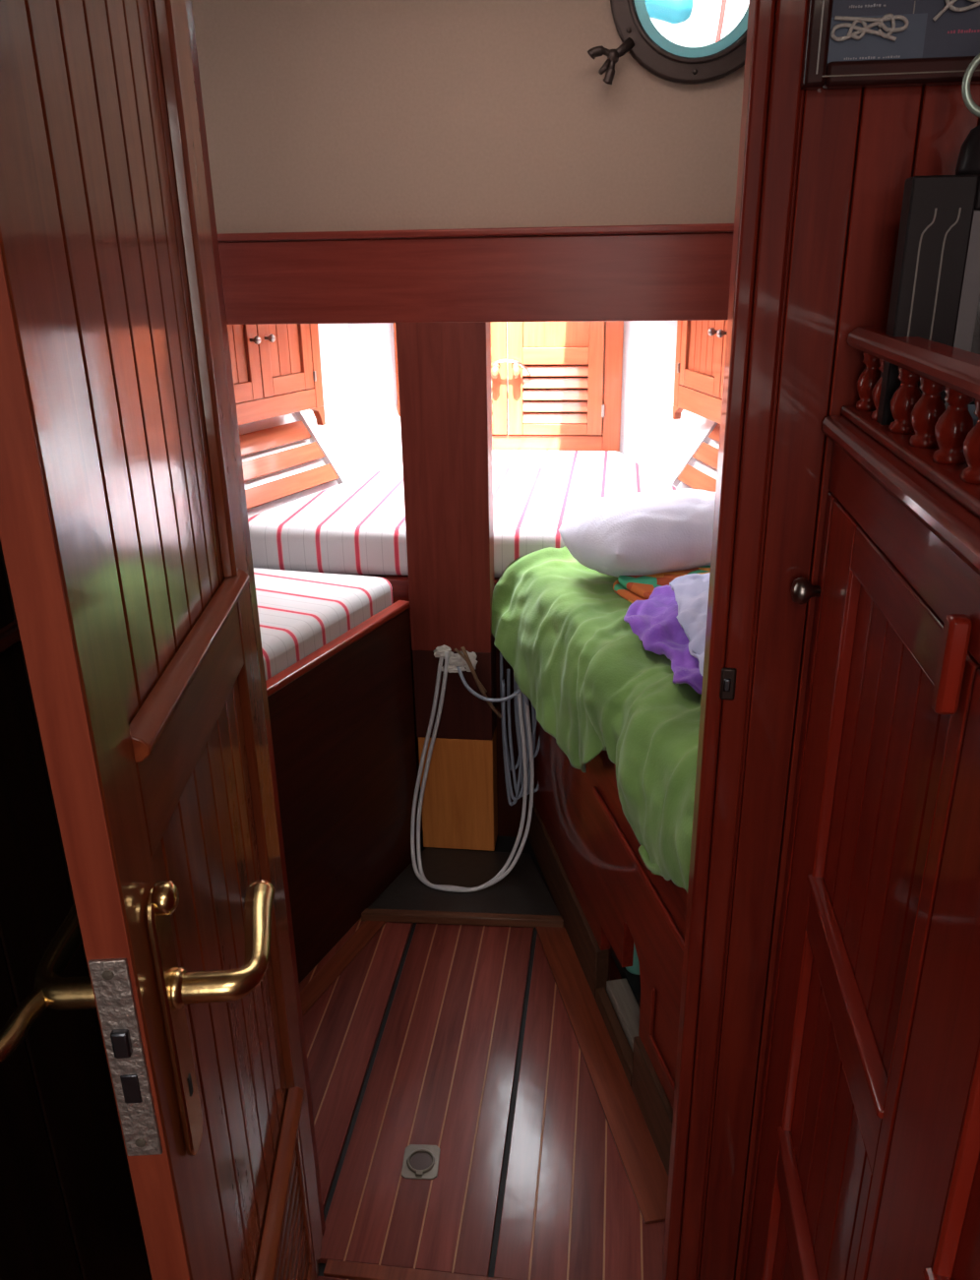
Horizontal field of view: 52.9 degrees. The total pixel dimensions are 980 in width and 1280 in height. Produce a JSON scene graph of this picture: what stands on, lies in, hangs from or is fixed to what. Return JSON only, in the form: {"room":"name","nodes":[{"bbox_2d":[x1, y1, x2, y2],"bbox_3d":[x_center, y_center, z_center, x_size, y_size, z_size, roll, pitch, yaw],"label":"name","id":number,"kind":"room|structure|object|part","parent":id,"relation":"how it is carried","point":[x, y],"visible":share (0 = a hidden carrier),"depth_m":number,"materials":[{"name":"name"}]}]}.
{"room":"ship interior","nodes":[
{"label":"ship interior","id":0,"kind":"room"},
{"bbox_2d":[0,540,152,1279],"bbox_3d":[-0.665,0.498,-0.006,0.032,2.100,2.659,2,22,7],"label":"wall","id":1,"kind":"structure","parent":0,"point":[69,1208],"depth_m":1.14,"materials":[{"name":"brown wood"}]},
{"bbox_3d":[-0.667,0.426,-0.037,0.032,0.020,2.655,2,22,7],"label":"chair rail","id":2,"kind":"part","parent":1,"relation":"part of","materials":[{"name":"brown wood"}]},
{"bbox_2d":[238,323,402,517],"bbox_3d":[-0.905,-0.418,2.356,0.440,2.200,2.630,10,24,25],"label":"wall","id":3,"kind":"structure","parent":0,"point":[361,434],"depth_m":3.19,"materials":[{"name":"white paint"}]},
{"bbox_2d":[227,323,325,425],"bbox_3d":[-0.778,-0.779,2.577,0.310,0.525,0.760,10,24,25],"label":"upper cabinet","id":4,"kind":"object","parent":3,"relation":"attached to","point":[276,369],"visible":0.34,"depth_m":2.71,"materials":[{"name":"brown wood"}]},
{"bbox_3d":[-0.740,-0.761,2.402,0.008,0.300,0.401,10,24,25],"label":"grooved panel","id":5,"kind":"part","parent":4,"relation":"part of","materials":[{"name":"brown wood"}]},
{"bbox_3d":[-0.735,-0.599,2.465,0.020,0.048,0.402,10,24,25],"label":"door rail","id":6,"kind":"part","parent":4,"relation":"part of","materials":[{"name":"brown wood"}]},
{"bbox_3d":[-0.616,-0.788,2.583,0.031,0.021,0.022,10,24,25],"label":"knob","id":7,"kind":"part","parent":4,"relation":"part of","materials":[{"name":"grey metal"}]},
{"bbox_3d":[-0.615,-0.851,2.621,0.020,0.398,0.042,10,24,25],"label":"door","id":8,"kind":"part","parent":4,"relation":"part of","materials":[{"name":"brown wood"}]},
{"bbox_3d":[-0.589,-0.808,2.633,0.031,0.021,0.022,10,24,25],"label":"knob","id":9,"kind":"part","parent":4,"relation":"part of","materials":[{"name":"grey metal"}]},
{"bbox_3d":[-0.680,-0.588,2.580,0.019,0.055,0.718,10,24,25],"label":"rail","id":10,"kind":"part","parent":4,"relation":"part of","materials":[{"name":"brown wood"}]},
{"bbox_3d":[-0.576,-0.881,2.699,0.008,0.300,0.141,10,24,25],"label":"grooved panel","id":11,"kind":"part","parent":4,"relation":"part of","materials":[{"name":"brown wood"}]},
{"bbox_3d":[-0.571,-0.719,2.761,0.020,0.048,0.142,10,24,25],"label":"door rail","id":12,"kind":"part","parent":4,"relation":"part of","materials":[{"name":"brown wood"}]},
{"bbox_2d":[239,411,346,509],"bbox_3d":[-0.688,-0.462,2.664,0.171,0.233,0.766,10,24,25],"label":"slatted backrest","id":13,"kind":"object","parent":3,"relation":"attached to","point":[255,442],"visible":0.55,"depth_m":2.82,"materials":[{"name":"brown wood"}]},
{"bbox_2d":[191,0,744,242],"bbox_3d":[0.079,-1.154,1.998,2.800,0.640,0.050,2,22,7],"label":"wall","id":14,"kind":"structure","parent":0,"point":[321,115],"depth_m":2.02,"materials":[{"name":"beige paint"}]},
{"bbox_2d":[217,223,733,324],"bbox_3d":[0.105,-0.779,2.101,2.550,0.187,0.088,2,22,7],"label":"beam","id":15,"kind":"structure","parent":14,"relation":"attached to","point":[679,273],"depth_m":2.08,"materials":[{"name":"brown wood"}]},
{"bbox_3d":[0.102,-0.854,2.056,2.550,0.016,0.058,2,22,7],"label":"bead moulding","id":16,"kind":"part","parent":15,"relation":"part of","materials":[{"name":"brown wood"}]},
{"bbox_2d":[587,0,749,85],"bbox_3d":[0.389,-1.283,1.952,0.380,0.341,0.245,2,22,7],"label":"window","id":17,"kind":"structure","parent":14,"relation":"in","point":[679,41],"depth_m":1.93,"materials":[{"name":"brown metal"}]},
{"bbox_3d":[0.413,-1.295,1.982,0.254,0.254,0.006,2,22,7],"label":"pane","id":18,"kind":"part","parent":17,"relation":"part of","materials":[{"name":"clear glass"}]},
{"bbox_2d":[299,831,668,1279],"bbox_3d":[0.000,1.079,1.430,2.718,0.065,5.050,2,22,7],"label":"floor","id":19,"kind":"structure","parent":0,"point":[491,1047],"depth_m":1.84,"materials":[{"name":"brown wood"}]},
{"bbox_3d":[0.247,1.512,0.259,1.917,0.012,2.634,2,22,7],"label":"saloon floor panel","id":20,"kind":"part","parent":19,"relation":"part of","materials":[{"name":"brown wood"}]},
{"bbox_2d":[265,600,421,983],"bbox_3d":[-0.711,0.397,2.138,0.604,0.717,1.190,9,24,24],"label":"berth","id":21,"kind":"object","parent":19,"relation":"on","point":[341,715],"visible":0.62,"depth_m":2.23,"materials":[{"name":"brown wood"}]},
{"bbox_2d":[253,567,392,680],"bbox_3d":[-0.656,0.062,2.018,0.426,0.130,1.108,9,24,24],"label":"cushion","id":22,"kind":"object","parent":21,"relation":"on","point":[300,613],"visible":0.21,"depth_m":2.21,"materials":[{"name":"white fabric"}]},
{"bbox_3d":[-0.459,0.112,1.896,0.034,0.017,1.190,9,24,24],"label":"cap rail","id":23,"kind":"part","parent":21,"relation":"part of","materials":[{"name":"brown wood"}]},
{"bbox_3d":[-0.357,0.824,2.034,0.245,0.012,0.938,2,22,7],"label":"panel","id":24,"kind":"part","parent":19,"relation":"part of","materials":[{"name":"brown wood"}]},
{"bbox_2d":[401,1144,440,1179],"bbox_3d":[-0.122,0.924,1.745,0.064,0.009,0.070,0,22,3],"label":"floor hatch latch","id":25,"kind":"object","parent":19,"relation":"on","point":[420,1161],"visible":1,"depth_m":1.74,"materials":[{"name":"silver metal"}]},
{"bbox_2d":[410,1152,431,1169],"bbox_3d":[-0.122,0.925,1.745,0.038,0.001,0.038,0,22,3],"label":"cup","id":26,"kind":"object","parent":25,"relation":"on","point":[418,1160],"depth_m":1.75,"materials":[{"name":"metal"}]},
{"bbox_3d":[-0.085,0.832,2.001,0.281,0.012,0.938,2,22,7],"label":"panel","id":27,"kind":"part","parent":19,"relation":"part of","materials":[{"name":"brown wood"}]},
{"bbox_2d":[336,573,532,837],"bbox_3d":[-0.025,0.013,3.048,1.130,0.742,1.012,2,22,7],"label":"berth","id":28,"kind":"object","parent":19,"relation":"on","point":[509,817],"visible":0.07,"depth_m":2.62,"materials":[{"name":"brown wood"}]},
{"bbox_2d":[247,462,408,575],"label":"cushion","id":29,"kind":"object","parent":28,"relation":"on","point":[355,526],"depth_m":2.49,"materials":[{"name":"white fabric"}]},
{"bbox_2d":[491,450,678,577],"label":"cushion","id":30,"kind":"object","parent":28,"relation":"on","point":[534,492],"depth_m":2.81,"materials":[{"name":"white fabric"}]},
{"bbox_2d":[395,321,497,851],"bbox_3d":[-0.091,-0.081,2.411,0.198,1.338,0.085,2,22,7],"label":"post","id":31,"kind":"object","parent":19,"relation":"on","point":[445,389],"visible":0.88,"depth_m":2.32,"materials":[{"name":"brown wood"}]},
{"bbox_2d":[433,644,501,718],"bbox_3d":[-0.053,0.108,2.429,0.167,0.205,0.038,-1,22,-1],"label":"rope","id":32,"kind":"object","parent":31,"relation":"attached to","point":[463,658],"visible":0.98,"depth_m":2.40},
{"bbox_3d":[-0.047,0.076,2.405,0.078,0.120,0.016,-1,22,1],"label":"frayed cord","id":33,"kind":"part","parent":32,"relation":"part of","materials":[{"name":"brown fabric"}]},
{"bbox_3d":[-0.018,0.109,2.427,0.101,0.204,0.024,-6,22,-12],"label":"frayed cord","id":34,"kind":"part","parent":32,"relation":"part of","materials":[{"name":"brown fabric"}]},
{"bbox_2d":[410,651,534,892],"bbox_3d":[-0.044,0.316,2.427,0.322,0.588,0.200,-3,22,-6],"label":"cable","id":35,"kind":"object","parent":31,"relation":"hanging from","point":[502,874],"visible":0.88,"depth_m":2.48,"materials":[{"name":"grey plastic"}]},
{"bbox_2d":[456,666,520,702],"bbox_3d":[0.006,0.106,2.388,0.198,0.084,0.034,6,23,17],"label":"cable","id":36,"kind":"object","parent":31,"relation":"hanging from","point":[463,681],"visible":0.83,"depth_m":2.39,"materials":[{"name":"grey plastic"}]},
{"bbox_2d":[499,652,540,805],"bbox_3d":[0.087,0.225,2.488,0.130,0.426,0.084,2,22,7],"label":"cable bundle","id":37,"kind":"object","parent":31,"relation":"hanging from","point":[507,762],"visible":0.49,"depth_m":2.50,"materials":[{"name":"grey plastic"}]},
{"bbox_2d":[361,848,563,927],"bbox_3d":[-0.051,0.622,2.482,0.488,0.024,0.299,2,22,7],"label":"step","id":38,"kind":"structure","parent":19,"relation":"on","point":[521,898],"depth_m":2.43,"materials":[{"name":"brown wood"}]},
{"bbox_3d":[0.268,0.843,1.958,0.410,0.012,0.938,2,22,7],"label":"panel","id":39,"kind":"part","parent":19,"relation":"part of","materials":[{"name":"brown wood"}]},
{"bbox_2d":[529,721,687,1175],"bbox_3d":[0.470,0.404,2.002,0.514,0.765,1.294,-5,22,-10],"label":"berth","id":40,"kind":"object","parent":19,"relation":"on","point":[583,844],"visible":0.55,"depth_m":1.95,"materials":[{"name":"brown wood"}]},
{"bbox_2d":[491,546,701,892],"bbox_3d":[0.343,0.117,1.928,0.509,0.330,1.230,-5,22,-10],"label":"blanket","id":41,"kind":"object","parent":40,"relation":"on","point":[590,683],"visible":0.53,"depth_m":1.79,"materials":[{"name":"green fabric"}]},
{"bbox_2d":[558,488,715,577],"bbox_3d":[0.392,-0.245,2.233,0.470,0.177,0.276,-12,24,-26],"label":"pillow","id":42,"kind":"object","parent":41,"relation":"on","point":[656,531],"visible":0.77,"depth_m":2.10,"materials":[{"name":"white fabric"}]},
{"bbox_2d":[612,565,710,603],"bbox_3d":[0.438,-0.118,2.111,0.320,0.034,0.250,-10,23,-21],"label":"blanket","id":43,"kind":"object","parent":41,"relation":"on","point":[632,588],"visible":0.31,"depth_m":2.09,"materials":[{"name":"orange fabric"}]},
{"bbox_2d":[623,585,702,694],"bbox_3d":[0.373,-0.031,1.816,0.260,0.061,0.505,5,22,15],"label":"garment","id":44,"kind":"object","parent":41,"relation":"on","point":[653,619],"visible":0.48,"depth_m":1.76,"materials":[{"name":"purple fabric"}]},
{"bbox_2d":[669,572,710,675],"bbox_3d":[0.432,-0.041,1.769,0.200,0.072,0.493,2,22,7],"label":"garment","id":45,"kind":"object","parent":44,"relation":"on","point":[691,590],"visible":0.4,"depth_m":1.75,"materials":[{"name":"white fabric"}]},
{"bbox_2d":[625,942,639,975],"bbox_3d":[0.319,0.624,2.104,0.058,0.185,0.058,2,22,7],"label":"bottle","id":46,"kind":"object","parent":40,"relation":"on","point":[635,969],"visible":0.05,"depth_m":2.10,"materials":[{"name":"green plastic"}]},
{"bbox_3d":[0.273,0.419,1.690,0.008,0.016,0.660,-5,22,-10],"label":"moulding","id":47,"kind":"part","parent":40,"relation":"part of","materials":[{"name":"brown wood"}]},
{"bbox_3d":[0.286,0.656,1.736,0.005,0.102,0.010,-5,22,-10],"label":"moulding","id":48,"kind":"part","parent":40,"relation":"part of","materials":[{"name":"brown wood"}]},
{"bbox_3d":[0.313,0.759,1.628,0.007,0.012,0.288,-5,22,-10],"label":"moulding","id":49,"kind":"part","parent":40,"relation":"part of","materials":[{"name":"brown wood"}]},
{"bbox_2d":[740,326,979,1279],"bbox_3d":[0.441,0.716,0.309,0.459,1.425,1.955,2,22,7],"label":"cabinet","id":50,"kind":"object","parent":19,"relation":"on","point":[866,1166],"depth_m":0.81,"materials":[{"name":"brown wood"}]},
{"bbox_3d":[0.361,0.820,1.279,0.011,0.345,0.006,2,22,7],"label":"moulding","id":51,"kind":"part","parent":50,"relation":"part of","materials":[{"name":"brown wood"}]},
{"bbox_3d":[0.352,0.877,1.135,0.008,0.345,0.312,2,22,7],"label":"grooved panel","id":52,"kind":"part","parent":50,"relation":"part of","materials":[{"name":"brown wood"}]},
{"bbox_3d":[0.340,0.717,1.074,0.011,0.004,0.317,2,22,7],"label":"moulding","id":53,"kind":"part","parent":50,"relation":"part of","materials":[{"name":"brown wood"}]},
{"bbox_3d":[0.344,0.685,1.060,0.020,0.068,0.313,2,22,7],"label":"door rail","id":54,"kind":"part","parent":50,"relation":"part of","materials":[{"name":"brown wood"}]},
{"bbox_3d":[0.355,0.458,1.137,0.011,0.297,0.006,2,22,7],"label":"moulding","id":55,"kind":"part","parent":50,"relation":"part of","materials":[{"name":"brown wood"}]},
{"bbox_3d":[0.336,0.652,1.048,0.016,0.010,0.317,2,22,7],"label":"moulding","id":56,"kind":"part","parent":50,"relation":"part of","materials":[{"name":"brown wood"}]},
{"bbox_3d":[0.367,0.445,1.189,0.021,1.228,0.105,2,22,7],"label":"door","id":57,"kind":"part","parent":50,"relation":"part of","materials":[{"name":"brown wood"}]},
{"bbox_3d":[0.340,-0.053,1.061,0.030,0.030,0.030,2,22,7],"label":"knob","id":58,"kind":"part","parent":50,"relation":"part of","materials":[{"name":"grey metal"}]},
{"bbox_3d":[0.346,0.515,0.993,0.008,0.297,0.312,2,22,7],"label":"grooved panel","id":59,"kind":"part","parent":50,"relation":"part of","materials":[{"name":"brown wood"}]},
{"bbox_3d":[0.349,0.096,0.994,0.011,0.349,0.006,2,22,7],"label":"moulding","id":60,"kind":"part","parent":50,"relation":"part of","materials":[{"name":"brown wood"}]},
{"bbox_3d":[0.334,0.377,0.940,0.011,0.004,0.317,2,22,7],"label":"moulding","id":61,"kind":"part","parent":50,"relation":"part of","materials":[{"name":"brown wood"}]},
{"bbox_3d":[0.338,0.346,0.927,0.020,0.066,0.313,2,22,7],"label":"door rail","id":62,"kind":"part","parent":50,"relation":"part of","materials":[{"name":"brown wood"}]},
{"bbox_3d":[0.330,0.314,0.915,0.016,0.010,0.317,2,22,7],"label":"moulding","id":63,"kind":"part","parent":50,"relation":"part of","materials":[{"name":"brown wood"}]},
{"bbox_3d":[0.317,0.571,0.852,0.011,0.297,0.006,2,22,7],"label":"moulding","id":64,"kind":"part","parent":50,"relation":"part of","materials":[{"name":"brown wood"}]},
{"bbox_3d":[0.339,0.153,0.850,0.008,0.349,0.312,2,22,7],"label":"grooved panel","id":65,"kind":"part","parent":50,"relation":"part of","materials":[{"name":"brown wood"}]},
{"bbox_3d":[0.327,-0.009,0.788,0.011,0.004,0.317,2,22,7],"label":"moulding","id":66,"kind":"part","parent":50,"relation":"part of","materials":[{"name":"brown wood"}]},
{"bbox_2d":[821,415,979,575],"bbox_3d":[0.439,0.143,0.082,0.444,0.020,1.956,2,22,7],"label":"shelf","id":67,"kind":"object","parent":50,"relation":"attached to","point":[946,521],"depth_m":0.71,"materials":[{"name":"brown wood"}]},
{"bbox_3d":[0.332,-0.029,0.779,0.020,0.043,0.313,2,22,7],"label":"door rail","id":68,"kind":"part","parent":50,"relation":"part of","materials":[{"name":"brown wood"}]},
{"bbox_3d":[0.254,0.088,0.083,0.045,0.086,1.952,2,22,7],"label":"gallery rail","id":69,"kind":"part","parent":50,"relation":"part of","materials":[{"name":"brown wood"}]},
{"bbox_3d":[0.256,0.124,0.097,0.042,0.010,1.952,2,22,7],"label":"rail","id":70,"kind":"part","parent":50,"relation":"part of","materials":[{"name":"brown wood"}]},
{"bbox_3d":[0.253,0.058,0.069,0.044,0.018,1.948,2,22,7],"label":"rail","id":71,"kind":"part","parent":50,"relation":"part of","materials":[{"name":"brown wood"}]},
{"bbox_3d":[0.310,0.209,0.709,0.011,0.349,0.006,2,22,7],"label":"moulding","id":72,"kind":"part","parent":50,"relation":"part of","materials":[{"name":"brown wood"}]},
{"bbox_3d":[0.312,0.608,0.779,0.021,1.228,0.105,2,22,7],"label":"door","id":73,"kind":"part","parent":50,"relation":"part of","materials":[{"name":"brown wood"}]},
{"bbox_2d":[876,174,979,425],"bbox_3d":[0.513,-0.284,0.845,0.324,0.213,0.038,2,22,7],"label":"book","id":74,"kind":"object","parent":50,"relation":"on","point":[935,295],"visible":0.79,"depth_m":0.83,"materials":[{"name":"black paint"}]},
{"bbox_2d":[955,53,979,175],"bbox_3d":[0.415,-0.437,0.814,0.044,0.097,0.044,-17,26,-35],"label":"lantern","id":75,"kind":"object","parent":74,"relation":"on","point":[968,160],"visible":0.95,"depth_m":0.81,"materials":[{"name":"black paint"}]},
{"bbox_3d":[0.415,-0.457,0.806,0.054,0.054,0.006,2,22,7],"label":"ring handle","id":76,"kind":"part","parent":75,"relation":"part of","materials":[{"name":"gold metal"}]},
{"bbox_3d":[0.541,-0.278,0.838,0.246,0.166,0.008,2,22,7],"label":"glass","id":77,"kind":"part","parent":74,"relation":"part of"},
{"bbox_3d":[0.275,0.477,0.504,0.016,0.010,0.320,2,22,7],"label":"moulding","id":78,"kind":"part","parent":50,"relation":"part of","materials":[{"name":"brown wood"}]},
{"bbox_3d":[0.294,0.259,0.584,0.011,0.349,0.006,2,22,7],"label":"moulding","id":79,"kind":"part","parent":50,"relation":"part of","materials":[{"name":"brown wood"}]},
{"bbox_3d":[0.284,0.316,0.439,0.008,0.349,0.315,2,22,7],"label":"grooved panel","id":80,"kind":"part","parent":50,"relation":"part of","materials":[{"name":"brown wood"}]},
{"bbox_2d":[968,404,977,426],"bbox_3d":[0.413,-0.131,0.705,0.090,0.034,0.300,2,22,7],"label":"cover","id":81,"kind":"object","parent":50,"relation":"on","point":[971,407],"visible":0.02,"depth_m":0.79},
{"bbox_2d":[347,320,677,457],"bbox_3d":[0.138,-0.608,3.448,2.000,1.600,0.040,2,22,7],"label":"wall","id":82,"kind":"structure","parent":0,"point":[648,346],"depth_m":3.29,"materials":[{"name":"white paint"}]},
{"bbox_2d":[393,320,623,451],"bbox_3d":[0.054,-0.967,3.248,0.764,0.693,0.086,2,22,7],"label":"cabinet","id":83,"kind":"object","parent":82,"relation":"attached to","point":[549,394],"visible":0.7,"depth_m":3.29,"materials":[{"name":"brown wood"}]},
{"bbox_3d":[0.017,-0.888,3.256,0.028,0.041,0.032,2,22,7],"label":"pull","id":84,"kind":"part","parent":83,"relation":"part of","materials":[{"name":"brown wood"}]},
{"bbox_3d":[0.020,-0.910,3.264,0.032,0.032,0.048,2,22,7],"label":"knob","id":85,"kind":"part","parent":83,"relation":"part of","materials":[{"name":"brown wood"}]},
{"bbox_3d":[0.084,-0.995,3.262,0.050,0.622,0.027,2,22,7],"label":"door","id":86,"kind":"part","parent":83,"relation":"part of","materials":[{"name":"brown wood"}]},
{"bbox_3d":[0.088,-0.908,3.256,0.032,0.032,0.048,2,22,7],"label":"knob","id":87,"kind":"part","parent":83,"relation":"part of","materials":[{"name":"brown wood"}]},
{"bbox_3d":[0.088,-0.886,3.247,0.028,0.041,0.032,2,22,7],"label":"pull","id":88,"kind":"part","parent":83,"relation":"part of","materials":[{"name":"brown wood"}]},
{"bbox_3d":[0.064,-0.682,3.396,0.644,0.053,0.021,2,22,7],"label":"frame rail","id":89,"kind":"part","parent":83,"relation":"part of","materials":[{"name":"brown wood"}]},
{"bbox_3d":[0.222,-0.719,3.353,0.218,0.037,0.026,2,22,7],"label":"door rail","id":90,"kind":"part","parent":83,"relation":"part of","materials":[{"name":"brown wood"}]},
{"bbox_3d":[0.218,-0.944,3.265,0.218,0.055,0.026,2,22,7],"label":"door rail","id":91,"kind":"part","parent":83,"relation":"part of","materials":[{"name":"brown wood"}]},
{"bbox_3d":[0.215,-1.127,3.199,0.218,0.335,0.015,2,22,7],"label":"panel","id":92,"kind":"part","parent":83,"relation":"part of","materials":[{"name":"brown wood"}]},
{"bbox_2d":[628,394,719,489],"bbox_3d":[0.795,-0.372,2.165,0.440,2.200,2.630,-5,22,-9],"label":"wall","id":93,"kind":"structure","parent":0,"point":[667,443],"depth_m":3.10,"materials":[{"name":"white paint"}]},
{"bbox_2d":[670,421,720,491],"bbox_3d":[0.652,-0.489,2.674,0.171,0.233,0.436,-5,22,-9],"label":"rack","id":94,"kind":"object","parent":93,"relation":"attached to","point":[704,453],"visible":0.41,"depth_m":2.81,"materials":[{"name":"brown wood"}]},
{"bbox_2d":[671,320,727,424],"bbox_3d":[0.722,-0.823,2.635,0.310,0.533,0.589,-5,22,-9],"label":"upper cabinet","id":95,"kind":"object","parent":93,"relation":"attached to","point":[700,344],"visible":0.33,"depth_m":2.75,"materials":[{"name":"brown wood"}]},
{"bbox_3d":[0.594,-0.724,2.760,0.020,0.048,0.224,-5,22,-9],"label":"door rail","id":96,"kind":"part","parent":95,"relation":"part of","materials":[{"name":"brown wood"}]},
{"bbox_3d":[0.615,-0.627,2.673,0.019,0.064,0.547,-5,22,-9],"label":"rail","id":97,"kind":"part","parent":95,"relation":"part of","materials":[{"name":"brown wood"}]},
{"bbox_3d":[0.595,-0.892,2.694,0.008,0.314,0.223,-5,22,-9],"label":"grooved panel","id":98,"kind":"part","parent":95,"relation":"part of","materials":[{"name":"brown wood"}]},
{"bbox_3d":[0.589,-0.810,2.588,0.031,0.021,0.022,-5,22,-9],"label":"knob","id":99,"kind":"part","parent":95,"relation":"part of","materials":[{"name":"grey metal"}]},
{"bbox_3d":[0.614,-0.845,2.571,0.020,0.412,0.042,-5,22,-9],"label":"door","id":100,"kind":"part","parent":95,"relation":"part of","materials":[{"name":"brown wood"}]},
{"bbox_3d":[0.599,-0.789,2.533,0.031,0.021,0.022,-5,22,-9],"label":"knob","id":101,"kind":"part","parent":95,"relation":"part of","materials":[{"name":"grey metal"}]},
{"bbox_2d":[698,83,979,1279],"bbox_3d":[-0.056,0.016,1.190,2.800,2.100,0.050,2,22,7],"label":"wall","id":102,"kind":"structure","parent":0,"point":[859,148],"depth_m":1.03,"materials":[{"name":"brown wood"}]},
{"bbox_2d":[0,0,322,1279],"bbox_3d":[-0.302,0.185,0.990,0.215,1.900,0.567,-2,22,-2],"label":"door","id":103,"kind":"structure","parent":102,"relation":"in","point":[122,535],"depth_m":0.80,"materials":[{"name":"brown wood"}]},
{"bbox_3d":[-0.343,0.261,0.839,0.066,0.036,0.128,-2,22,-2],"label":"lever","id":104,"kind":"part","parent":103,"relation":"part of","materials":[{"name":"gold metal"}]},
{"bbox_3d":[-0.300,-0.316,0.791,0.018,0.702,0.394,-2,22,-2],"label":"grooved panel","id":105,"kind":"part","parent":103,"relation":"part of","materials":[{"name":"brown wood"}]},
{"bbox_3d":[-0.276,0.320,0.747,0.027,0.190,0.004,-2,22,-2],"label":"lock plate","id":106,"kind":"part","parent":103,"relation":"part of","materials":[{"name":"silver metal"}]},
{"bbox_3d":[-0.257,0.316,0.805,0.006,0.268,0.038,-2,22,-2],"label":"lever handle","id":107,"kind":"part","parent":103,"relation":"part of","materials":[{"name":"gold metal"}]},
{"bbox_3d":[-0.275,0.006,0.930,0.021,0.024,0.420,-2,22,-2],"label":"moulding","id":108,"kind":"part","parent":103,"relation":"part of","materials":[{"name":"brown wood"}]},
{"bbox_3d":[-0.292,0.056,0.938,0.033,0.098,0.396,-2,22,-2],"label":"lock rail","id":109,"kind":"part","parent":103,"relation":"part of","materials":[{"name":"brown wood"}]},
{"bbox_3d":[-0.294,-0.392,0.968,0.014,0.690,0.012,-2,22,-2],"label":"moulding","id":110,"kind":"part","parent":103,"relation":"part of","materials":[{"name":"brown wood"}]},
{"bbox_3d":[-0.287,0.405,1.075,0.018,0.652,0.394,-2,22,-2],"label":"grooved panel","id":111,"kind":"part","parent":103,"relation":"part of","materials":[{"name":"brown wood"}]},
{"bbox_3d":[-0.219,0.257,0.844,0.066,0.036,0.128,-2,22,-2],"label":"lever","id":112,"kind":"part","parent":103,"relation":"part of","materials":[{"name":"gold metal"}]},
{"bbox_3d":[-0.262,0.708,1.198,0.021,0.024,0.400,-2,22,-2],"label":"moulding","id":113,"kind":"part","parent":103,"relation":"part of","materials":[{"name":"brown wood"}]},
{"bbox_3d":[-0.287,0.811,1.439,0.033,0.275,0.016,-2,22,-2],"label":"louvre frame","id":114,"kind":"part","parent":103,"relation":"part of","materials":[{"name":"brown wood"}]},
{"bbox_3d":[-0.275,1.039,1.325,0.033,0.065,0.396,-2,22,-2],"label":"rail","id":115,"kind":"part","parent":103,"relation":"part of","materials":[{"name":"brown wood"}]},
{"bbox_2d":[184,0,325,1235],"bbox_3d":[-0.308,0.079,1.245,0.032,1.950,0.067,2,22,7],"label":"door frame","id":116,"kind":"structure","parent":102,"relation":"attached to","point":[189,8],"depth_m":1.19,"materials":[{"name":"brown wood"}]},
{"bbox_2d":[662,0,807,1279],"bbox_3d":[0.279,0.098,1.171,0.050,1.950,0.071,2,22,7],"label":"door frame","id":117,"kind":"structure","parent":102,"relation":"attached to","point":[772,104],"depth_m":1.07,"materials":[{"name":"brown wood"}]},
{"bbox_3d":[0.271,0.050,1.122,0.017,0.040,0.006,2,22,7],"label":"strike plate","id":118,"kind":"part","parent":117,"relation":"part of","materials":[{"name":"brown metal"}]},
{"bbox_2d":[799,0,979,90],"bbox_3d":[0.432,-0.631,0.827,0.303,0.286,0.024,2,22,7],"label":"picture frame","id":119,"kind":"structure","parent":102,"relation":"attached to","point":[848,43],"depth_m":0.87,"materials":[{"name":"wood"}]},
{"bbox_3d":[0.291,-0.636,0.845,0.020,0.286,0.024,2,22,7],"label":"frame","id":120,"kind":"part","parent":119,"relation":"part of","materials":[{"name":"brown wood"}]},
{"bbox_3d":[0.434,-0.508,0.876,0.263,0.020,0.024,2,22,7],"label":"frame","id":121,"kind":"part","parent":119,"relation":"part of","materials":[{"name":"brown wood"}]}
]}

